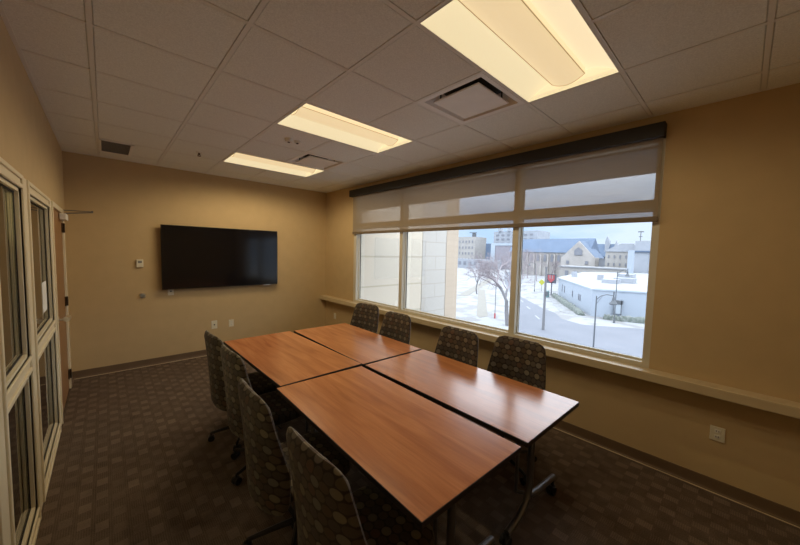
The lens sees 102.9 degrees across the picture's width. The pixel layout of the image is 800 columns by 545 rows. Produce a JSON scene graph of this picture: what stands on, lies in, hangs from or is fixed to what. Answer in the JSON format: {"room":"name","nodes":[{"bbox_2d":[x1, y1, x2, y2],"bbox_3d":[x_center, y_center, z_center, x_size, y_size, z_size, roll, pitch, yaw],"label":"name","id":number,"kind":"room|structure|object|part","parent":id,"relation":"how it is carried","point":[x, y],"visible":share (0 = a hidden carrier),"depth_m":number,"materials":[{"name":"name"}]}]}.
{"room":"conference room","nodes":[
{"label":"conference room","id":0,"kind":"room"},
{"bbox_2d":[0,15,71,368],"bbox_3d":[-2.000,0.031,1.552,0.120,3.170,6.750,-2,5,-43],"label":"wall","id":1,"kind":"structure","parent":0,"point":[29,144],"depth_m":2.07,"materials":[{"name":"beige paint"}]},
{"bbox_2d":[0,176,35,544],"bbox_3d":[-2.060,0.517,1.676,0.054,1.990,0.690,-2,5,-43],"label":"window","id":2,"kind":"structure","parent":1,"relation":"in","point":[11,260],"depth_m":1.83,"materials":[{"name":"clear glass"}]},
{"bbox_3d":[-2.047,0.031,1.646,0.006,0.971,0.650,-2,5,-43],"label":"glass pane","id":3,"kind":"part","parent":2,"relation":"part of","materials":[{"name":"clear glass"}]},
{"bbox_3d":[-2.071,1.071,1.714,0.006,0.836,0.650,-2,5,-43],"label":"glass pane","id":4,"kind":"part","parent":2,"relation":"part of","materials":[{"name":"clear glass"}]},
{"bbox_2d":[0,157,62,544],"bbox_3d":[-2.152,0.515,1.792,0.067,2.165,3.445,-2,5,-43],"label":"trim","id":5,"kind":"structure","parent":1,"relation":"attached to","point":[29,369],"depth_m":1.97,"materials":[{"name":"beige wood"}]},
{"bbox_2d":[30,196,57,473],"bbox_3d":[-2.813,0.447,2.488,0.054,1.990,1.070,-2,5,-43],"label":"window","id":6,"kind":"structure","parent":1,"relation":"in","point":[39,212],"depth_m":2.63,"materials":[{"name":"clear glass"}]},
{"bbox_3d":[-2.800,-0.040,2.458,0.006,0.971,1.030,-2,5,-43],"label":"glass pane","id":7,"kind":"part","parent":6,"relation":"part of","materials":[{"name":"clear glass"}]},
{"bbox_2d":[42,281,46,312],"bbox_3d":[-3.011,0.203,2.701,0.001,0.250,0.240,-2,5,-43],"label":"paper notice","id":8,"kind":"object","parent":6,"relation":"attached to","point":[44,292],"visible":1,"depth_m":2.69,"materials":[{"name":"white paper"}]},
{"bbox_3d":[-2.825,1.000,2.526,0.006,0.836,1.030,-2,5,-43],"label":"glass pane","id":9,"kind":"part","parent":6,"relation":"part of","materials":[{"name":"clear glass"}]},
{"bbox_2d":[53,202,71,388],"bbox_3d":[-3.711,0.372,3.418,0.142,2.165,1.100,-2,5,-43],"label":"trim","id":10,"kind":"structure","parent":1,"relation":"attached to","point":[56,207],"depth_m":3.82,"materials":[{"name":"beige wood"}]},
{"bbox_2d":[53,209,92,411],"bbox_3d":[-3.573,0.365,3.516,0.321,2.157,1.052,-2,5,-43],"label":"door","id":11,"kind":"structure","parent":1,"relation":"in","point":[59,227],"depth_m":3.51,"materials":[{"name":"brown wood"}]},
{"bbox_3d":[-3.353,0.459,3.185,0.098,0.068,0.180,-2,5,-43],"label":"handle","id":12,"kind":"part","parent":11,"relation":"part of","materials":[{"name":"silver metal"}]},
{"bbox_3d":[-3.772,-0.704,3.740,0.250,0.063,0.160,-2,5,-43],"label":"closer arm","id":13,"kind":"part","parent":11,"relation":"part of","materials":[{"name":"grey metal"}]},
{"bbox_2d":[62,151,325,371],"bbox_3d":[-2.918,-0.241,5.372,3.972,3.170,0.120,-2,5,-43],"label":"wall","id":14,"kind":"structure","parent":0,"point":[110,324],"depth_m":4.72,"materials":[{"name":"beige paint"}]},
{"bbox_2d":[136,260,142,266],"bbox_3d":[-3.710,-0.130,4.545,0.076,0.110,0.029,-2,5,-43],"label":"thermostat","id":15,"kind":"object","parent":14,"relation":"attached to","point":[139,263],"visible":1,"depth_m":4.53,"materials":[{"name":"beige plastic"}]},
{"bbox_2d":[72,346,231,378],"bbox_3d":[-2.917,1.295,5.412,3.702,0.100,0.018,-2,5,-43],"label":"baseboard","id":16,"kind":"structure","parent":14,"relation":"attached to","point":[142,363],"depth_m":4.60,"materials":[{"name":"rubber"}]},
{"bbox_2d":[168,289,173,294],"bbox_3d":[-3.466,0.284,4.820,0.075,0.120,0.010,-2,5,-43],"label":"cable plate","id":17,"kind":"object","parent":14,"relation":"attached to","point":[170,291],"visible":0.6,"depth_m":4.82,"materials":[{"name":"beige plastic"}]},
{"bbox_2d":[211,320,216,328],"bbox_3d":[-3.057,0.860,5.249,0.085,0.135,0.010,-2,5,-43],"label":"data plate","id":18,"kind":"object","parent":14,"relation":"attached to","point":[213,323],"visible":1,"depth_m":5.25,"materials":[{"name":"beige plastic"}]},
{"bbox_2d":[160,224,276,289],"bbox_3d":[-2.884,-0.242,5.253,1.700,0.965,0.100,-2,5,-43],"label":"television","id":19,"kind":"object","parent":14,"relation":"attached to","point":[191,256],"visible":1,"depth_m":5.12,"materials":[{"name":"black plastic"}]},
{"bbox_2d":[229,319,233,326],"bbox_3d":[-2.870,0.860,5.423,0.075,0.120,0.010,-2,5,-43],"label":"power outlet","id":20,"kind":"object","parent":14,"relation":"attached to","point":[231,322],"visible":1,"depth_m":5.42,"materials":[{"name":"beige plastic"}]},
{"bbox_2d":[0,0,799,192],"bbox_3d":[-1.334,-1.474,2.040,6.202,0.301,6.950,-2,5,-43],"label":"ceiling","id":21,"kind":"structure","parent":0,"point":[170,80],"depth_m":2.08,"materials":[{"name":"tile"}]},
{"bbox_2d":[99,139,133,155],"bbox_3d":[-3.385,-1.485,3.802,0.300,0.012,0.595,-2,5,-43],"label":"ceiling vent","id":22,"kind":"object","parent":21,"relation":"in","point":[108,146],"visible":1,"depth_m":3.78,"materials":[{"name":"white metal"}]},
{"bbox_2d":[223,152,323,176],"bbox_3d":[-1.744,-1.544,4.481,1.207,0.100,0.598,-2,5,-43],"label":"ceiling light","id":23,"kind":"object","parent":21,"relation":"attached to","point":[236,158],"depth_m":4.54,"materials":[{"name":"white plastic"}]},
{"bbox_3d":[-1.306,-1.557,4.886,0.002,0.095,0.582,-2,5,-43],"label":"plate","id":24,"kind":"part","parent":23,"relation":"part of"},
{"bbox_2d":[284,137,300,143],"bbox_3d":[-1.143,-1.392,3.393,0.175,0.037,0.090,-2,5,-43],"label":"smoke detector","id":25,"kind":"object","parent":21,"relation":"attached to","point":[287,140],"visible":1,"depth_m":3.36,"materials":[{"name":"white plastic"}]},
{"bbox_2d":[287,153,345,169],"bbox_3d":[-1.106,-1.512,4.242,0.586,0.101,0.586,-2,5,-43],"label":"ceiling vent","id":26,"kind":"object","parent":21,"relation":"in","point":[308,160],"visible":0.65,"depth_m":4.26,"materials":[{"name":"white metal"}]},
{"bbox_3d":[-1.107,-1.469,4.245,0.410,0.013,0.410,-2,5,-43],"label":"plate","id":27,"kind":"part","parent":26,"relation":"part of","materials":[{"name":"white metal"}]},
{"bbox_2d":[276,103,411,152],"bbox_3d":[-0.502,-1.427,3.143,1.207,0.100,0.598,-2,5,-43],"label":"ceiling light","id":28,"kind":"object","parent":21,"relation":"attached to","point":[308,118],"depth_m":3.16,"materials":[{"name":"white plastic"}]},
{"bbox_2d":[290,104,397,145],"bbox_3d":[-0.502,-1.426,3.143,1.126,0.076,0.214,-2,5,-43],"label":"diffuser","id":29,"kind":"object","parent":28,"relation":"on","point":[307,111],"depth_m":3.03,"materials":[{"name":"white plastic"}]},
{"bbox_3d":[-0.065,-1.441,3.548,0.002,0.095,0.582,-2,5,-43],"label":"plate","id":30,"kind":"part","parent":28,"relation":"part of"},
{"bbox_2d":[418,73,524,123],"bbox_3d":[0.549,-1.357,2.458,0.586,0.101,0.586,-2,5,-43],"label":"ceiling vent","id":31,"kind":"object","parent":21,"relation":"in","point":[477,97],"visible":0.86,"depth_m":2.45,"materials":[{"name":"white metal"}]},
{"bbox_3d":[0.548,-1.313,2.461,0.410,0.013,0.410,-2,5,-43],"label":"plate","id":32,"kind":"part","parent":31,"relation":"part of","materials":[{"name":"white metal"}]},
{"bbox_2d":[418,0,619,102],"bbox_3d":[0.739,-1.310,1.804,1.207,0.100,0.598,-2,5,-43],"label":"ceiling light","id":33,"kind":"object","parent":21,"relation":"attached to","point":[537,49],"depth_m":1.80,"materials":[{"name":"white plastic"}]},
{"bbox_2d":[458,0,584,85],"bbox_3d":[0.739,-1.310,1.805,1.126,0.076,0.214,-2,5,-43],"label":"diffuser","id":34,"kind":"object","parent":33,"relation":"on","point":[522,25],"depth_m":1.74,"materials":[{"name":"white plastic"}]},
{"bbox_3d":[1.177,-1.324,2.209,0.002,0.095,0.582,-2,5,-43],"label":"plate","id":35,"kind":"part","parent":33,"relation":"part of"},
{"bbox_2d":[35,356,799,544],"bbox_3d":[-0.635,1.609,2.956,3.702,0.100,6.750,-2,5,-43],"label":"floor","id":36,"kind":"structure","parent":0,"point":[135,463],"depth_m":2.33,"materials":[{"name":"brown carpet"}]},
{"bbox_2d":[204,330,277,450],"bbox_3d":[-1.484,1.028,3.032,0.587,1.010,0.616,5,5,44],"label":"chair","id":37,"kind":"object","parent":36,"relation":"on","point":[260,385],"visible":0.6,"depth_m":2.77,"materials":[{"name":"fabric"}]},
{"bbox_3d":[-1.628,0.870,2.843,0.548,0.675,0.155,5,5,44],"label":"backrest","id":38,"kind":"part","parent":37,"relation":"part of","materials":[{"name":"fabric"}]},
{"bbox_3d":[-1.611,1.447,2.970,0.258,0.057,0.038,-1,4,-31],"label":"leg","id":39,"kind":"part","parent":37,"relation":"part of","materials":[{"name":"black plastic"}]},
{"bbox_3d":[-1.446,1.084,3.048,0.504,0.089,0.500,5,5,44],"label":"seat","id":40,"kind":"part","parent":37,"relation":"part of","materials":[{"name":"fabric"}]},
{"bbox_2d":[220,344,300,485],"bbox_3d":[-1.079,1.067,2.594,0.621,1.010,0.587,-2,5,-44],"label":"chair","id":41,"kind":"object","parent":36,"relation":"on","point":[233,365],"visible":0.47,"depth_m":2.38,"materials":[{"name":"fabric"}]},
{"bbox_3d":[-1.255,0.905,2.433,0.155,0.675,0.548,-2,5,-44],"label":"backrest","id":42,"kind":"part","parent":41,"relation":"part of","materials":[{"name":"fabric"}]},
{"bbox_3d":[-1.255,1.476,2.661,0.258,0.057,0.040,2,4,9],"label":"leg","id":43,"kind":"part","parent":41,"relation":"part of","materials":[{"name":"black plastic"}]},
{"bbox_3d":[-1.164,1.489,2.494,0.038,0.057,0.258,3,4,24],"label":"leg","id":44,"kind":"part","parent":41,"relation":"part of","materials":[{"name":"black plastic"}]},
{"bbox_3d":[-1.069,1.120,2.635,0.500,0.089,0.504,-2,5,-44],"label":"seat","id":45,"kind":"part","parent":41,"relation":"part of","materials":[{"name":"fabric"}]},
{"bbox_2d":[223,331,361,432],"bbox_3d":[-1.145,1.159,3.208,0.750,0.742,1.512,-2,5,-43],"label":"table","id":46,"kind":"object","parent":36,"relation":"on","point":[286,358],"visible":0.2,"depth_m":2.99,"materials":[{"name":"brown wood"}]},
{"bbox_3d":[-0.781,1.135,2.762,0.096,0.548,0.024,4,5,36],"label":"slide post","id":47,"kind":"part","parent":46,"relation":"part of","materials":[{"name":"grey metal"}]},
{"bbox_2d":[238,378,350,544],"bbox_3d":[-0.638,1.118,1.960,0.616,1.010,0.587,-2,5,-42],"label":"chair","id":48,"kind":"object","parent":36,"relation":"on","point":[269,479],"visible":0.77,"depth_m":1.67,"materials":[{"name":"fabric"}]},
{"bbox_3d":[-0.794,0.959,1.782,0.155,0.675,0.548,-2,5,-42],"label":"backrest","id":49,"kind":"part","parent":48,"relation":"part of","materials":[{"name":"fabric"}]},
{"bbox_3d":[-0.773,1.536,1.912,0.258,0.057,0.038,0,4,-24],"label":"leg","id":50,"kind":"part","parent":48,"relation":"part of","materials":[{"name":"black plastic"}]},
{"bbox_3d":[-0.736,1.525,2.093,0.040,0.057,0.258,-2,5,-42],"label":"leg","id":51,"kind":"part","parent":48,"relation":"part of","materials":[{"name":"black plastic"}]},
{"bbox_3d":[-0.606,1.546,1.822,0.038,0.057,0.258,1,4,-9],"label":"leg","id":52,"kind":"part","parent":48,"relation":"part of","materials":[{"name":"black plastic"}]},
{"bbox_3d":[-0.599,1.174,1.974,0.500,0.089,0.504,-2,5,-42],"label":"seat","id":53,"kind":"part","parent":48,"relation":"part of","materials":[{"name":"fabric"}]},
{"bbox_2d":[294,323,420,366],"bbox_3d":[-0.564,1.139,3.716,0.750,0.742,1.512,-2,5,-42],"label":"table","id":54,"kind":"object","parent":36,"relation":"on","point":[365,347],"visible":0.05,"depth_m":3.54,"materials":[{"name":"brown wood"}]},
{"bbox_2d":[286,427,434,544],"bbox_3d":[-0.150,1.163,1.447,0.625,1.010,0.595,-2,5,-44],"label":"chair","id":55,"kind":"object","parent":36,"relation":"on","point":[328,512],"visible":0.98,"depth_m":1.23,"materials":[{"name":"fabric"}]},
{"bbox_3d":[-0.326,1.002,1.284,0.155,0.675,0.548,-2,5,-44],"label":"backrest","id":56,"kind":"part","parent":55,"relation":"part of","materials":[{"name":"fabric"}]},
{"bbox_3d":[-0.138,1.217,1.484,0.500,0.089,0.504,-2,5,-44],"label":"seat","id":57,"kind":"part","parent":55,"relation":"part of","materials":[{"name":"fabric"}]},
{"bbox_2d":[350,303,378,333],"bbox_3d":[-0.627,0.961,4.363,0.605,1.010,0.597,4,5,38],"label":"chair","id":58,"kind":"object","parent":36,"relation":"on","point":[365,316],"visible":0.21,"depth_m":4.51,"materials":[{"name":"fabric"}]},
{"bbox_2d":[364,311,410,367],"bbox_3d":[-0.219,1.010,3.769,0.595,1.010,0.607,-2,5,-44],"label":"chair","id":59,"kind":"object","parent":36,"relation":"on","point":[396,326],"visible":0.27,"depth_m":3.89,"materials":[{"name":"fabric"}]},
{"bbox_3d":[-0.054,0.836,3.906,0.155,0.675,0.548,-2,5,-44],"label":"backrest","id":60,"kind":"part","parent":59,"relation":"part of","materials":[{"name":"fabric"}]},
{"bbox_2d":[276,366,520,544],"bbox_3d":[-0.140,1.259,2.044,0.750,0.742,1.512,-2,5,-41],"label":"table","id":61,"kind":"object","parent":36,"relation":"on","point":[423,456],"visible":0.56,"depth_m":1.74,"materials":[{"name":"brown wood"}]},
{"bbox_3d":[0.208,1.235,1.586,0.096,0.548,0.024,4,5,38],"label":"slide post","id":62,"kind":"part","parent":61,"relation":"part of","materials":[{"name":"grey metal"}]},
{"bbox_2d":[410,326,478,408],"bbox_3d":[0.384,1.071,3.041,0.602,1.010,0.602,-2,5,-41],"label":"chair","id":63,"kind":"object","parent":36,"relation":"on","point":[461,345],"visible":0.25,"depth_m":3.14,"materials":[{"name":"fabric"}]},
{"bbox_3d":[0.562,0.899,3.169,0.155,0.675,0.548,-2,5,-41],"label":"backrest","id":64,"kind":"part","parent":63,"relation":"part of","materials":[{"name":"fabric"}]},
{"bbox_2d":[365,349,578,544],"bbox_3d":[0.461,1.235,2.561,0.750,0.742,1.512,-2,5,-42],"label":"table","id":65,"kind":"object","parent":36,"relation":"on","point":[522,413],"visible":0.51,"depth_m":2.25,"materials":[{"name":"brown wood"}]},
{"bbox_3d":[0.814,1.211,2.107,0.096,0.548,0.024,4,5,37],"label":"slide post","id":66,"kind":"part","parent":65,"relation":"part of","materials":[{"name":"grey metal"}]},
{"bbox_2d":[487,335,545,485],"bbox_3d":[0.862,1.105,2.689,0.628,1.010,0.607,-2,5,-44],"label":"chair","id":67,"kind":"object","parent":36,"relation":"on","point":[517,359],"visible":0.4,"depth_m":2.80,"materials":[{"name":"fabric"}]},
{"bbox_3d":[1.040,0.932,2.838,0.155,0.675,0.548,-2,5,-44],"label":"backrest","id":68,"kind":"part","parent":67,"relation":"part of","materials":[{"name":"fabric"}]},
{"bbox_3d":[0.917,1.532,2.567,0.038,0.057,0.258,0,4,-23],"label":"leg","id":69,"kind":"part","parent":67,"relation":"part of","materials":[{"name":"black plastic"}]},
{"bbox_2d":[325,83,799,510],"bbox_3d":[0.817,-0.074,4.156,0.150,3.170,6.750,-2,5,-43],"label":"wall","id":70,"kind":"structure","parent":0,"point":[726,309],"depth_m":2.39,"materials":[{"name":"beige paint"}]},
{"bbox_2d":[353,134,666,367],"bbox_3d":[0.681,-0.300,4.268,0.115,2.000,4.375,-2,5,-43],"label":"window","id":71,"kind":"structure","parent":70,"relation":"in","point":[517,241],"depth_m":3.56,"materials":[{"name":"metal"}]},
{"bbox_2d":[349,121,666,233],"bbox_3d":[0.608,-0.944,4.174,0.084,0.783,4.420,-2,5,-43],"label":"roller shade","id":72,"kind":"object","parent":71,"relation":"attached to","point":[610,178],"visible":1,"depth_m":3.31,"materials":[{"name":"grey fabric"}]},
{"bbox_2d":[320,295,799,418],"bbox_3d":[0.696,0.719,4.113,0.130,0.073,6.750,-2,5,-43],"label":"window sill","id":73,"kind":"structure","parent":70,"relation":"attached to","point":[781,406],"depth_m":2.58,"materials":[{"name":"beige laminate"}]},
{"bbox_2d":[553,420,799,527],"bbox_3d":[0.719,1.459,4.200,0.018,0.100,6.750,-2,5,-43],"label":"baseboard","id":74,"kind":"structure","parent":70,"relation":"attached to","point":[787,514],"depth_m":2.51,"materials":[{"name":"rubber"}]},
{"bbox_2d":[709,425,725,442],"bbox_3d":[2.384,1.213,2.394,0.010,0.108,0.082,-2,5,-43],"label":"power outlet","id":75,"kind":"object","parent":70,"relation":"attached to","point":[716,433],"visible":1,"depth_m":2.39,"materials":[{"name":"beige plastic"}]},
{"label":"outside","id":76,"kind":"structure","parent":0,"visible":0},
{"bbox_2d":[459,279,491,295],"bbox_3d":[24.863,3.899,98.739,51.000,0.090,25.500,-2,5,-43],"label":"path","id":77,"kind":"structure","parent":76,"point":[468,292],"depth_m":86.03,"materials":[{"name":"white snow"}]},
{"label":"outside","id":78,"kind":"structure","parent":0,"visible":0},
{"bbox_2d":[456,268,644,328],"bbox_3d":[135.071,-11.175,371.545,696.148,0.500,650.000,-2,5,-43],"label":"snowy ground","id":79,"kind":"structure","parent":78,"point":[466,306],"depth_m":64.22,"materials":[{"name":"white snow"}]},
{"bbox_2d":[361,230,458,318],"bbox_3d":[-0.725,0.585,10.150,5.670,17.000,1.970,-2,5,-43],"label":"building wing","id":80,"kind":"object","parent":79,"relation":"on","point":[432,265],"visible":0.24,"depth_m":9.96,"materials":[{"name":"concrete"}]},
{"bbox_2d":[458,232,486,258],"bbox_3d":[53.293,-17.874,246.711,15.250,25.400,20.800,-2,5,-43],"label":"building","id":81,"kind":"structure","parent":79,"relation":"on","point":[467,246],"depth_m":239.19,"materials":[{"name":"grey concrete"}]},
{"bbox_2d":[467,261,486,293],"bbox_3d":[17.891,1.001,75.220,5.894,8.579,6.066,-2,5,-43],"label":"bare tree","id":82,"kind":"object","parent":79,"relation":"on","point":[475,274],"visible":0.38,"depth_m":76.71,"materials":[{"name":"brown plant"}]},
{"bbox_2d":[458,258,500,269],"bbox_3d":[47.405,-5.839,209.356,5.250,6.000,39.000,-2,5,-43],"label":"building","id":83,"kind":"structure","parent":79,"relation":"on","point":[462,263],"depth_m":207.43,"materials":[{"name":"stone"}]},
{"bbox_2d":[485,243,511,268],"bbox_3d":[73.694,-10.690,210.086,15.400,16.800,33.000,-2,5,-43],"label":"building","id":84,"kind":"structure","parent":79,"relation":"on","point":[497,247],"depth_m":208.57,"materials":[{"name":"brick"}]},
{"bbox_3d":[75.527,-10.518,208.111,15.400,16.800,27.600,-2,5,-43],"label":"frame","id":85,"kind":"part","parent":84,"relation":"part of","materials":[{"name":"white metal"}]},
{"bbox_2d":[465,250,535,325],"bbox_3d":[13.955,1.805,46.735,11.479,10.576,8.812,-2,5,-43],"label":"bare tree","id":86,"kind":"object","parent":79,"relation":"on","point":[487,270],"visible":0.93,"depth_m":45.56,"materials":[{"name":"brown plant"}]},
{"bbox_2d":[494,228,549,242],"bbox_3d":[88.371,-18.031,233.997,21.000,29.000,33.000,-2,5,-43],"label":"tower block","id":87,"kind":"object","parent":79,"relation":"on","point":[501,236],"visible":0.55,"depth_m":228.74,"materials":[{"name":"grey concrete"}]},
{"bbox_2d":[522,249,539,278],"bbox_3d":[49.959,-3.522,126.002,10.320,12.456,10.682,-2,5,-43],"label":"bare tree","id":88,"kind":"object","parent":79,"relation":"on","point":[523,249],"visible":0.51,"depth_m":124.62,"materials":[{"name":"plant"}]},
{"bbox_2d":[524,258,541,280],"bbox_3d":[49.181,-1.397,119.965,8.747,8.953,6.957,-2,5,-43],"label":"bare tree","id":89,"kind":"object","parent":79,"relation":"on","point":[529,266],"visible":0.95,"depth_m":119.28,"materials":[{"name":"plant"}]},
{"bbox_2d":[524,248,544,277],"bbox_3d":[53.640,-4.049,132.165,11.646,12.851,11.491,-2,5,-43],"label":"bare tree","id":90,"kind":"object","parent":79,"relation":"on","point":[538,248],"visible":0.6,"depth_m":131.48,"materials":[{"name":"plant"}]},
{"bbox_2d":[543,260,565,273],"bbox_3d":[55.977,-0.674,116.124,6.713,8.322,8.252,-2,5,-43],"label":"bare tree","id":91,"kind":"object","parent":79,"relation":"on","point":[553,265],"visible":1,"depth_m":116.23,"materials":[{"name":"plant"}]},
{"bbox_2d":[509,238,603,276],"bbox_3d":[73.030,-7.261,151.405,19.400,17.600,40.400,-2,5,-43],"label":"stone church","id":92,"kind":"structure","parent":79,"relation":"on","point":[582,251],"depth_m":145.73,"materials":[{"name":"stone"}]},
{"bbox_2d":[559,265,626,276],"bbox_3d":[71.110,0.856,117.116,8.800,5.800,21.800,-2,5,-43],"label":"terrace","id":93,"kind":"object","parent":79,"relation":"on","point":[569,269],"visible":0.35,"depth_m":115.72,"materials":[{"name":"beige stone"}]},
{"bbox_2d":[558,272,647,316],"bbox_3d":[64.239,2.898,83.515,91.800,5.800,36.500,-2,5,-43],"label":"building","id":94,"kind":"structure","parent":79,"relation":"on","point":[582,289],"depth_m":56.00,"materials":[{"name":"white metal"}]},
{"bbox_2d":[598,236,618,266],"bbox_3d":[97.202,-7.608,153.023,13.500,19.200,14.800,-2,5,-43],"label":"gothic hall","id":95,"kind":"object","parent":79,"relation":"on","point":[602,247],"visible":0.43,"depth_m":148.12,"materials":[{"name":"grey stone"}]},
{"bbox_2d":[613,300,622,315],"bbox_3d":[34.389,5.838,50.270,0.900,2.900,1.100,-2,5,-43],"label":"bus shelter","id":96,"kind":"object","parent":79,"relation":"on","point":[618,310],"visible":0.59,"depth_m":49.89,"materials":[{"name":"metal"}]},
{"bbox_3d":[34.373,5.738,50.247,0.750,1.500,0.900,-2,5,-43],"label":"panel","id":97,"kind":"part","parent":96,"relation":"part of","materials":[{"name":"white metal"}]},
{"bbox_2d":[604,244,634,267],"bbox_3d":[87.819,-3.593,123.619,18.400,14.600,10.800,-2,5,-43],"label":"classical building","id":98,"kind":"structure","parent":79,"relation":"on","point":[617,256],"depth_m":117.89,"materials":[{"name":"beige stone"}]},
{"bbox_2d":[613,268,629,322],"bbox_3d":[32.194,3.438,46.338,1.651,8.100,0.588,4,5,36],"label":"street lamp","id":99,"kind":"object","parent":79,"relation":"on","point":[627,274],"visible":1,"depth_m":46.61,"materials":[{"name":"grey metal"}]},
{"bbox_2d":[603,314,644,323],"bbox_3d":[38.010,7.153,46.312,14.450,0.961,1.215,3,4,28],"label":"hedge","id":100,"kind":"object","parent":79,"relation":"on","point":[621,318],"visible":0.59,"depth_m":47.97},
{"bbox_2d":[626,250,634,273],"bbox_3d":[66.678,-0.583,92.378,1.600,11.700,1.600,-2,5,-43],"label":"column","id":101,"kind":"structure","parent":79,"relation":"on","point":[631,253],"depth_m":91.61,"materials":[{"name":"white concrete"}]},
{"bbox_2d":[633,231,650,272],"bbox_3d":[89.691,-4.637,109.615,18.600,18.600,12.300,-2,5,-43],"label":"stone building","id":102,"kind":"structure","parent":79,"relation":"on","point":[642,248],"depth_m":106.42,"materials":[{"name":"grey stone"}]},
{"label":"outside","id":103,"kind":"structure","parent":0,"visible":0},
{"bbox_2d":[477,289,487,317],"bbox_3d":[17.354,5.769,67.614,1.719,0.080,39.872,2,4,14],"label":"path","id":104,"kind":"structure","parent":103,"point":[481,303],"depth_m":60.89,"materials":[{"name":"white snow"}]},
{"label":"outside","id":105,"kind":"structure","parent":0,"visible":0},
{"bbox_2d":[534,281,575,315],"bbox_3d":[39.851,5.091,85.890,62.500,0.085,34.800,-2,5,-43],"label":"pavement","id":106,"kind":"structure","parent":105,"point":[559,306],"depth_m":65.66,"materials":[{"name":"white snow"}]},
{"bbox_2d":[547,274,556,294],"bbox_3d":[36.521,2.982,77.013,0.320,5.200,2.200,-2,5,-43],"label":"store sign","id":107,"kind":"object","parent":106,"relation":"on","point":[551,278],"visible":0.93,"depth_m":76.84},
{"bbox_2d":[551,293,584,315],"bbox_3d":[33.082,5.784,64.089,1.209,1.140,24.822,2,4,16],"label":"hedge","id":108,"kind":"object","parent":106,"relation":"on","point":[578,311],"visible":1,"depth_m":59.20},
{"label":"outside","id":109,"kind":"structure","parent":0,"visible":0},
{"bbox_2d":[504,272,643,357],"bbox_3d":[47.340,5.585,81.125,150.000,0.070,122.000,-2,5,-43],"label":"road","id":110,"kind":"structure","parent":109,"point":[629,341],"depth_m":40.88,"materials":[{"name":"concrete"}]},
{"bbox_2d":[488,248,525,279],"bbox_3d":[36.962,-3.201,111.298,11.348,13.116,13.550,-2,5,-43],"label":"bare tree","id":111,"kind":"object","parent":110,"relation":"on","point":[505,248],"visible":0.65,"depth_m":110.92,"materials":[{"name":"plant"}]},
{"bbox_2d":[542,267,547,329],"bbox_3d":[18.808,3.392,41.146,0.338,8.250,0.652,0,4,-20],"label":"utility pole","id":112,"kind":"object","parent":110,"relation":"on","point":[545,283],"visible":1,"depth_m":41.19,"materials":[{"name":"grey wood"}]},
{"bbox_2d":[593,292,616,347],"bbox_3d":[17.910,4.984,28.006,0.600,6.750,1.760,-2,5,-43],"label":"street lamp","id":113,"kind":"object","parent":110,"relation":"on","point":[613,302],"visible":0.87,"depth_m":28.32,"materials":[{"name":"grey metal"}]}
]}

